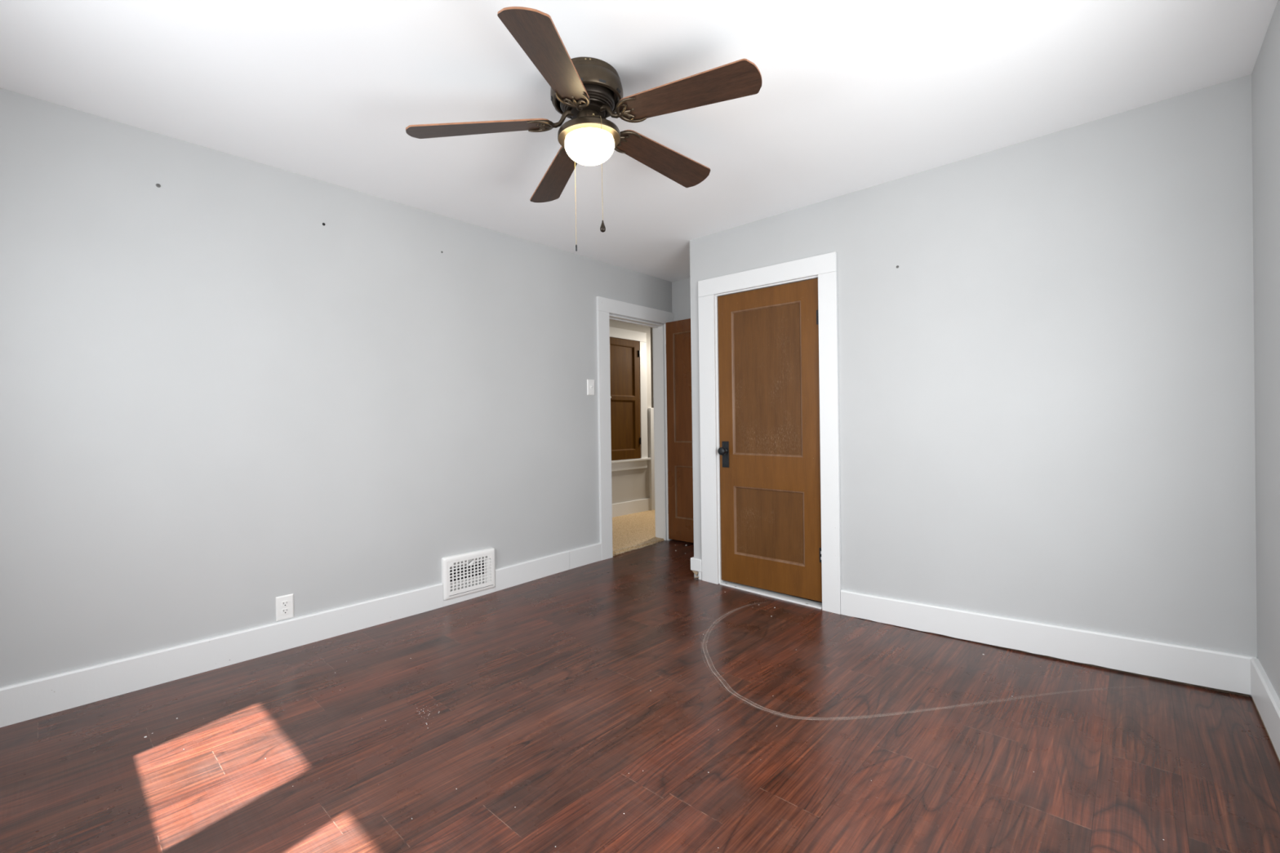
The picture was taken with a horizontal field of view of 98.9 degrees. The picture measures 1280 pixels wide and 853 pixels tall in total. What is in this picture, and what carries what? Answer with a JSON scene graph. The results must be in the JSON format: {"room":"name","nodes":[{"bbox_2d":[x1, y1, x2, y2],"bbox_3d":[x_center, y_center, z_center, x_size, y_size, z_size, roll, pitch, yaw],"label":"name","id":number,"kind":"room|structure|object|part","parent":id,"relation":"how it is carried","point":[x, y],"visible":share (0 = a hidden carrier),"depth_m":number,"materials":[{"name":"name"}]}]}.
{"room":"empty bedroom","nodes":[
{"label":"empty bedroom","id":0,"kind":"room"},
{"bbox_2d":[0,88,671,687],"bbox_3d":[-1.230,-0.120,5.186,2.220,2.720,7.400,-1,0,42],"label":"wall","id":1,"kind":"structure","parent":0,"point":[220,401],"depth_m":2.74,"materials":[{"name":"paint"}]},
{"bbox_2d":[275,593,293,621],"bbox_3d":[-1.846,0.941,2.846,0.010,0.125,0.081,-1,0,42],"label":"wall outlet","id":2,"kind":"object","parent":1,"relation":"attached to","point":[284,604],"visible":1,"depth_m":2.84,"materials":[{"name":"white plastic"}]},
{"bbox_2d":[281,608,288,614],"bbox_3d":[-1.844,0.961,2.845,0.004,0.029,0.034,-1,0,42],"label":"receptacle","id":3,"kind":"object","parent":2,"relation":"attached to","point":[284,611],"depth_m":2.84,"materials":[{"name":"white plastic"}]},
{"bbox_2d":[281,600,288,607],"bbox_3d":[-1.845,0.922,2.844,0.004,0.029,0.034,-1,0,42],"label":"receptacle","id":4,"kind":"object","parent":2,"relation":"attached to","point":[284,603],"depth_m":2.84,"materials":[{"name":"white plastic"}]},
{"bbox_2d":[0,542,601,727],"bbox_3d":[-1.553,1.067,3.158,0.020,0.178,3.642,-1,0,42],"label":"baseboard","id":5,"kind":"structure","parent":1,"relation":"attached to","point":[26,700],"depth_m":2.67,"materials":[{"name":"white paint"}]},
{"bbox_2d":[441,547,495,600],"bbox_3d":[-1.168,0.972,3.658,0.152,0.272,0.379,-1,0,42],"label":"air vent","id":6,"kind":"object","parent":1,"relation":"in","point":[471,572],"visible":0.99,"depth_m":3.61,"materials":[{"name":"white metal"}]},
{"bbox_2d":[447,552,493,595],"bbox_3d":[-1.116,0.972,3.612,0.003,0.218,0.332,-1,0,42],"label":"grille","id":7,"kind":"object","parent":6,"relation":"attached to","point":[487,576],"depth_m":3.61,"materials":[{"name":"white metal"}]},
{"bbox_3d":[-1.036,0.988,3.724,0.022,0.176,0.040,-1,0,42],"label":"plate","id":8,"kind":"part","parent":6,"relation":"part of","materials":[{"name":"white metal"}]},
{"bbox_2d":[586,379,594,395],"bbox_3d":[-0.393,-0.318,4.442,0.022,0.128,0.080,-1,0,42],"label":"light switch","id":9,"kind":"object","parent":1,"relation":"attached to","point":[590,383],"visible":1,"depth_m":4.44,"materials":[{"name":"white plastic"}]},
{"bbox_2d":[596,310,613,559],"bbox_3d":[-0.293,0.078,4.547,0.022,2.062,0.128,-1,0,42],"label":"trim","id":10,"kind":"structure","parent":1,"relation":"attached to","point":[602,317],"depth_m":4.53,"materials":[{"name":"white paint"}]},
{"bbox_2d":[595,296,674,324],"bbox_3d":[-0.018,-1.018,4.861,0.022,0.118,0.990,-1,0,42],"label":"trim","id":11,"kind":"structure","parent":1,"relation":"attached to","point":[604,304],"depth_m":4.80,"materials":[{"name":"white paint"}]},
{"bbox_2d":[608,314,666,540],"bbox_3d":[-0.058,0.087,4.910,0.120,2.074,0.739,-1,0,42],"label":"trim","id":12,"kind":"structure","parent":1,"relation":"attached to","point":[658,329],"depth_m":5.16,"materials":[{"name":"white paint"}]},
{"bbox_2d":[652,328,656,537],"bbox_3d":[-0.109,0.015,4.959,0.020,2.160,0.986,-1,0,42],"label":"trim","id":13,"kind":"structure","parent":1,"relation":"attached to","point":[652,328],"depth_m":5.23,"materials":[{"name":"white paint"}]},
{"bbox_2d":[663,324,671,540],"bbox_3d":[0.289,0.067,5.184,0.022,2.062,0.126,-1,0,42],"label":"trim","id":14,"kind":"structure","parent":1,"relation":"attached to","point":[664,325],"depth_m":5.14,"materials":[{"name":"white paint"}]},
{"bbox_2d":[666,318,693,542],"bbox_3d":[0.509,0.038,4.874,0.752,2.025,0.105,-1,0,42],"label":"door","id":15,"kind":"structure","parent":1,"relation":"in","point":[678,344],"depth_m":5.04,"materials":[{"name":"brown wood"}]},
{"bbox_3d":[0.520,-0.360,4.904,0.530,1.010,0.035,-1,0,42],"label":"panel moulding","id":16,"kind":"part","parent":15,"relation":"part of","materials":[{"name":"brown wood"}]},
{"bbox_3d":[0.520,-0.360,4.904,0.529,1.009,0.014,-1,0,42],"label":"panel","id":17,"kind":"part","parent":15,"relation":"part of","materials":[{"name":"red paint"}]},
{"bbox_3d":[0.533,0.603,4.907,0.530,0.485,0.035,-1,0,42],"label":"panel moulding","id":18,"kind":"part","parent":15,"relation":"part of","materials":[{"name":"brown wood"}]},
{"bbox_3d":[0.533,0.603,4.907,0.529,0.484,0.014,-1,0,42],"label":"panel","id":19,"kind":"part","parent":15,"relation":"part of","materials":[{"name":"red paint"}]},
{"bbox_2d":[608,320,651,503],"bbox_3d":[-0.856,-0.128,5.832,0.100,2.720,2.860,-1,0,42],"label":"wall","id":20,"kind":"structure","parent":0,"point":[629,485],"depth_m":6.63,"materials":[{"name":"paint"}]},
{"bbox_2d":[609,337,640,460],"bbox_3d":[-0.191,-0.322,6.448,0.054,1.420,0.581,-1,0,42],"label":"door","id":21,"kind":"structure","parent":20,"relation":"in","point":[624,354],"depth_m":6.48,"materials":[{"name":"brown paint"}]},
{"bbox_3d":[-0.212,-0.657,6.450,0.004,0.599,0.412,-1,0,42],"label":"panel","id":22,"kind":"part","parent":21,"relation":"part of","materials":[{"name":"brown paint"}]},
{"bbox_3d":[-0.212,-0.657,6.450,0.025,0.600,0.413,-1,0,42],"label":"panel moulding","id":23,"kind":"part","parent":21,"relation":"part of","materials":[{"name":"brown paint"}]},
{"bbox_3d":[-0.203,-0.014,6.452,0.004,0.594,0.412,-1,0,42],"label":"panel","id":24,"kind":"part","parent":21,"relation":"part of","materials":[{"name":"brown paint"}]},
{"bbox_3d":[-0.203,-0.014,6.452,0.025,0.595,0.413,-1,0,42],"label":"panel moulding","id":25,"kind":"part","parent":21,"relation":"part of","materials":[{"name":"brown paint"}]},
{"bbox_2d":[609,326,646,342],"bbox_3d":[-0.219,-1.094,6.450,0.022,0.116,0.855,-1,0,42],"label":"trim","id":26,"kind":"structure","parent":20,"relation":"attached to","point":[615,332],"depth_m":6.51,"materials":[{"name":"white paint"}]},
{"bbox_2d":[611,460,647,471],"bbox_3d":[-0.203,0.466,6.451,0.020,0.098,0.840,-1,0,42],"label":"trim","id":27,"kind":"structure","parent":20,"relation":"attached to","point":[619,466],"depth_m":6.52,"materials":[{"name":"white paint"}]},
{"bbox_2d":[611,457,650,462],"bbox_3d":[-0.186,0.404,6.452,0.045,0.024,0.905,-1,0,42],"label":"trim","id":28,"kind":"structure","parent":20,"relation":"attached to","point":[640,459],"depth_m":6.50,"materials":[{"name":"white paint"}]},
{"bbox_2d":[612,497,650,517],"bbox_3d":[-0.814,0.987,5.779,0.018,0.160,2.790,-1,0,42],"label":"baseboard","id":29,"kind":"structure","parent":20,"relation":"attached to","point":[644,504],"depth_m":6.54,"materials":[{"name":"white paint"}]},
{"bbox_2d":[639,341,648,457],"bbox_3d":[0.040,-0.326,6.725,0.022,1.428,0.119,-1,0,42],"label":"trim","id":30,"kind":"structure","parent":20,"relation":"attached to","point":[642,345],"depth_m":6.71,"materials":[{"name":"white paint"}]},
{"bbox_2d":[648,408,654,510],"bbox_3d":[0.147,0.409,6.824,0.035,1.280,0.065,-1,0,42],"label":"trim","id":31,"kind":"structure","parent":20,"relation":"attached to","point":[651,411],"depth_m":6.80,"materials":[{"name":"white paint"}]},
{"bbox_2d":[0,0,1277,281],"bbox_3d":[0.125,-1.428,2.249,4.003,0.120,4.925,-1,0,42],"label":"ceiling","id":32,"kind":"structure","parent":0,"point":[854,95],"depth_m":2.16,"materials":[{"name":"paint"}]},
{"bbox_2d":[405,6,762,251],"bbox_3d":[-0.222,-1.046,2.199,1.315,0.647,1.262,-1,0,-25],"label":"ceiling fan","id":33,"kind":"object","parent":32,"relation":"hanging from","point":[587,91],"visible":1,"depth_m":2.04,"materials":[{"name":"brown wood"}]},
{"bbox_3d":[-0.613,-1.141,2.096,0.539,0.073,0.152,-3,1,-7],"label":"blade","id":34,"kind":"part","parent":33,"relation":"part of","materials":[{"name":"brown wood"}]},
{"bbox_3d":[-0.278,-1.154,1.739,0.152,0.073,0.539,-3,1,11],"label":"blade","id":35,"kind":"part","parent":33,"relation":"part of","materials":[{"name":"brown wood"}]},
{"bbox_3d":[-0.348,-1.192,2.131,0.179,0.084,0.122,-3,1,-7],"label":"blade arm","id":36,"kind":"part","parent":33,"relation":"part of","materials":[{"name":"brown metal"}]},
{"bbox_3d":[-0.378,-1.159,2.525,0.152,0.073,0.539,-3,1,-25],"label":"blade","id":37,"kind":"part","parent":33,"relation":"part of","materials":[{"name":"brown wood"}]},
{"bbox_3d":[-0.264,-1.199,2.281,0.122,0.084,0.179,-3,1,-25],"label":"blade arm","id":38,"kind":"part","parent":33,"relation":"part of","materials":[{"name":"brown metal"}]},
{"bbox_3d":[-0.232,-1.197,2.004,0.122,0.084,0.179,-3,1,11],"label":"blade arm","id":39,"kind":"part","parent":33,"relation":"part of","materials":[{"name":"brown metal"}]},
{"bbox_3d":[-0.245,-0.975,2.219,0.007,0.450,0.085,-1,0,-33],"label":"pull chain","id":40,"kind":"part","parent":33,"relation":"part of","materials":[{"name":"gold metal"}]},
{"bbox_3d":[-0.206,-1.263,2.147,0.214,0.058,0.214,-2,1,42],"label":"motor","id":41,"kind":"part","parent":33,"relation":"part of","materials":[{"name":"metal"}]},
{"bbox_3d":[-0.197,-1.084,2.149,0.195,0.092,0.195,-2,1,42],"label":"glass globe","id":42,"kind":"part","parent":33,"relation":"part of","materials":[{"name":"white glass"}]},
{"bbox_3d":[-0.162,-0.984,2.072,0.007,0.435,0.086,-1,0,-26],"label":"pull chain","id":43,"kind":"part","parent":33,"relation":"part of","materials":[{"name":"gold metal"}]},
{"bbox_3d":[-0.095,-1.207,2.247,0.179,0.084,0.122,-4,1,-43],"label":"blade arm","id":44,"kind":"part","parent":33,"relation":"part of","materials":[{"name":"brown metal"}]},
{"bbox_3d":[-0.075,-1.206,2.075,0.179,0.084,0.122,-3,1,29],"label":"blade arm","id":45,"kind":"part","parent":33,"relation":"part of","materials":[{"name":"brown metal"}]},
{"bbox_3d":[0.096,-1.183,2.441,0.539,0.060,0.151,-1,0,-41],"label":"blade","id":46,"kind":"part","parent":33,"relation":"part of","materials":[{"name":"brown wood"}]},
{"bbox_3d":[0.169,-1.181,1.956,0.539,0.056,0.153,-1,0,31],"label":"blade","id":47,"kind":"part","parent":33,"relation":"part of","materials":[{"name":"brown wood"}]},
{"bbox_2d":[0,510,1279,852],"bbox_3d":[0.194,1.136,3.926,5.803,0.178,7.170,-1,0,42],"label":"floor","id":48,"kind":"structure","parent":0,"point":[554,695],"depth_m":1.95,"materials":[{"name":"laminate"}]},
{"bbox_2d":[143,544,1164,848],"bbox_3d":[0.255,1.114,2.549,3.159,0.065,3.772,-1,0,42],"label":"paint flecks","id":49,"kind":"object","parent":48,"relation":"on","point":[686,544],"visible":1,"depth_m":2.09,"materials":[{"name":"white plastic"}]},
{"bbox_2d":[719,580,822,608],"bbox_3d":[0.874,1.139,3.677,0.756,0.055,0.087,-1,0,42],"label":"threshold","id":50,"kind":"object","parent":48,"relation":"on","point":[746,588],"visible":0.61,"depth_m":3.64,"materials":[{"name":"white paint"}]},
{"bbox_2d":[671,277,690,320],"bbox_3d":[1.777,-0.098,3.990,3.833,2.600,0.120,-1,0,42],"label":"wall","id":51,"kind":"structure","parent":0,"point":[681,289],"depth_m":5.16,"materials":[{"name":"paint"}]},
{"bbox_2d":[689,74,1257,697],"bbox_3d":[1.474,-0.090,3.145,2.841,2.600,0.115,-1,0,42],"label":"wall","id":52,"kind":"structure","parent":0,"point":[1046,405],"depth_m":2.60,"materials":[{"name":"paint"}]},
{"bbox_2d":[692,570,698,577],"bbox_3d":[0.409,1.091,4.034,0.062,0.050,0.022,-1,0,30],"label":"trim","id":53,"kind":"structure","parent":52,"relation":"attached to","point":[694,571],"depth_m":4.03,"materials":[{"name":"brown wood"}]},
{"bbox_2d":[698,571,702,579],"bbox_3d":[0.444,1.098,4.014,0.028,0.066,0.017,-1,0,42],"label":"trim","id":54,"kind":"structure","parent":52,"relation":"attached to","point":[700,573],"depth_m":4.01,"materials":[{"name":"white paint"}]},
{"bbox_2d":[697,294,719,584],"bbox_3d":[0.495,0.104,3.949,0.136,2.089,0.022,-1,0,42],"label":"trim","id":55,"kind":"structure","parent":52,"relation":"attached to","point":[706,304],"depth_m":3.94,"materials":[{"name":"white paint"}]},
{"bbox_2d":[715,275,817,582],"bbox_3d":[0.876,0.104,3.690,0.784,2.099,0.110,-1,0,42],"label":"trim","id":56,"kind":"structure","parent":52,"relation":"attached to","point":[813,277],"depth_m":3.91,"materials":[{"name":"white paint"}]},
{"bbox_2d":[697,251,837,297],"bbox_3d":[0.807,-0.997,3.645,1.024,0.130,0.022,-1,0,42],"label":"trim","id":57,"kind":"structure","parent":52,"relation":"attached to","point":[811,266],"depth_m":3.58,"materials":[{"name":"white paint"}]},
{"bbox_2d":[717,278,822,601],"bbox_3d":[0.839,0.084,3.641,0.764,2.027,0.105,-1,0,42],"label":"door","id":58,"kind":"structure","parent":52,"relation":"in","point":[769,451],"depth_m":3.64,"materials":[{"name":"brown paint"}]},
{"bbox_3d":[0.583,0.172,3.849,0.057,0.057,0.064,-1,0,42],"label":"knob","id":59,"kind":"part","parent":58,"relation":"part of","materials":[{"name":"metal"}]},
{"bbox_3d":[0.606,0.197,3.873,0.054,0.184,0.006,-1,0,42],"label":"lock plate","id":60,"kind":"part","parent":58,"relation":"part of","materials":[{"name":"metal"}]},
{"bbox_3d":[0.850,-0.304,3.671,0.520,1.005,0.035,-1,0,42],"label":"panel moulding","id":61,"kind":"part","parent":58,"relation":"part of","materials":[{"name":"brown wood"}]},
{"bbox_3d":[0.850,-0.304,3.671,0.519,1.004,0.014,-1,0,42],"label":"panel","id":62,"kind":"part","parent":58,"relation":"part of","materials":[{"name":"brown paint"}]},
{"bbox_3d":[0.865,0.654,3.673,0.525,0.480,0.035,-1,0,42],"label":"panel moulding","id":63,"kind":"part","parent":58,"relation":"part of","materials":[{"name":"brown wood"}]},
{"bbox_3d":[0.865,0.654,3.673,0.524,0.479,0.014,-1,0,42],"label":"panel","id":64,"kind":"part","parent":58,"relation":"part of","materials":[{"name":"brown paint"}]},
{"bbox_2d":[817,271,841,614],"bbox_3d":[1.159,0.113,3.343,0.114,2.098,0.022,-1,0,42],"label":"trim","id":65,"kind":"structure","parent":52,"relation":"attached to","point":[828,282],"depth_m":3.33,"materials":[{"name":"white paint"}]},
{"bbox_2d":[840,589,1257,697],"bbox_3d":[1.835,1.026,2.742,1.676,0.200,0.020,-1,0,42],"label":"baseboard","id":66,"kind":"structure","parent":52,"relation":"attached to","point":[1217,669],"depth_m":2.57,"materials":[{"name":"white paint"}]},
{"bbox_2d":[1251,0,1279,699],"bbox_3d":[1.459,-0.082,0.959,0.150,2.600,4.787,-1,0,42],"label":"wall","id":67,"kind":"structure","parent":0,"point":[1265,74],"depth_m":1.97,"materials":[{"name":"paint"}]},
{"bbox_2d":[1250,657,1279,762],"bbox_3d":[1.183,1.026,0.763,0.020,0.166,3.780,-1,0,42],"label":"baseboard","id":68,"kind":"structure","parent":67,"relation":"attached to","point":[1265,698],"depth_m":1.94,"materials":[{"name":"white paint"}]},
{"bbox_3d":[0.740,-0.085,4.374,0.100,2.600,0.711,-1,0,42],"label":"wall","id":69,"kind":"structure","parent":0,"visible":0},
{"bbox_2d":[690,556,702,572],"bbox_3d":[0.642,1.016,4.281,0.104,0.093,0.687,-1,0,42],"label":"baseboard","id":70,"kind":"structure","parent":69,"relation":"attached to","point":[695,563],"depth_m":4.03,"materials":[{"name":"white paint"}]}
]}

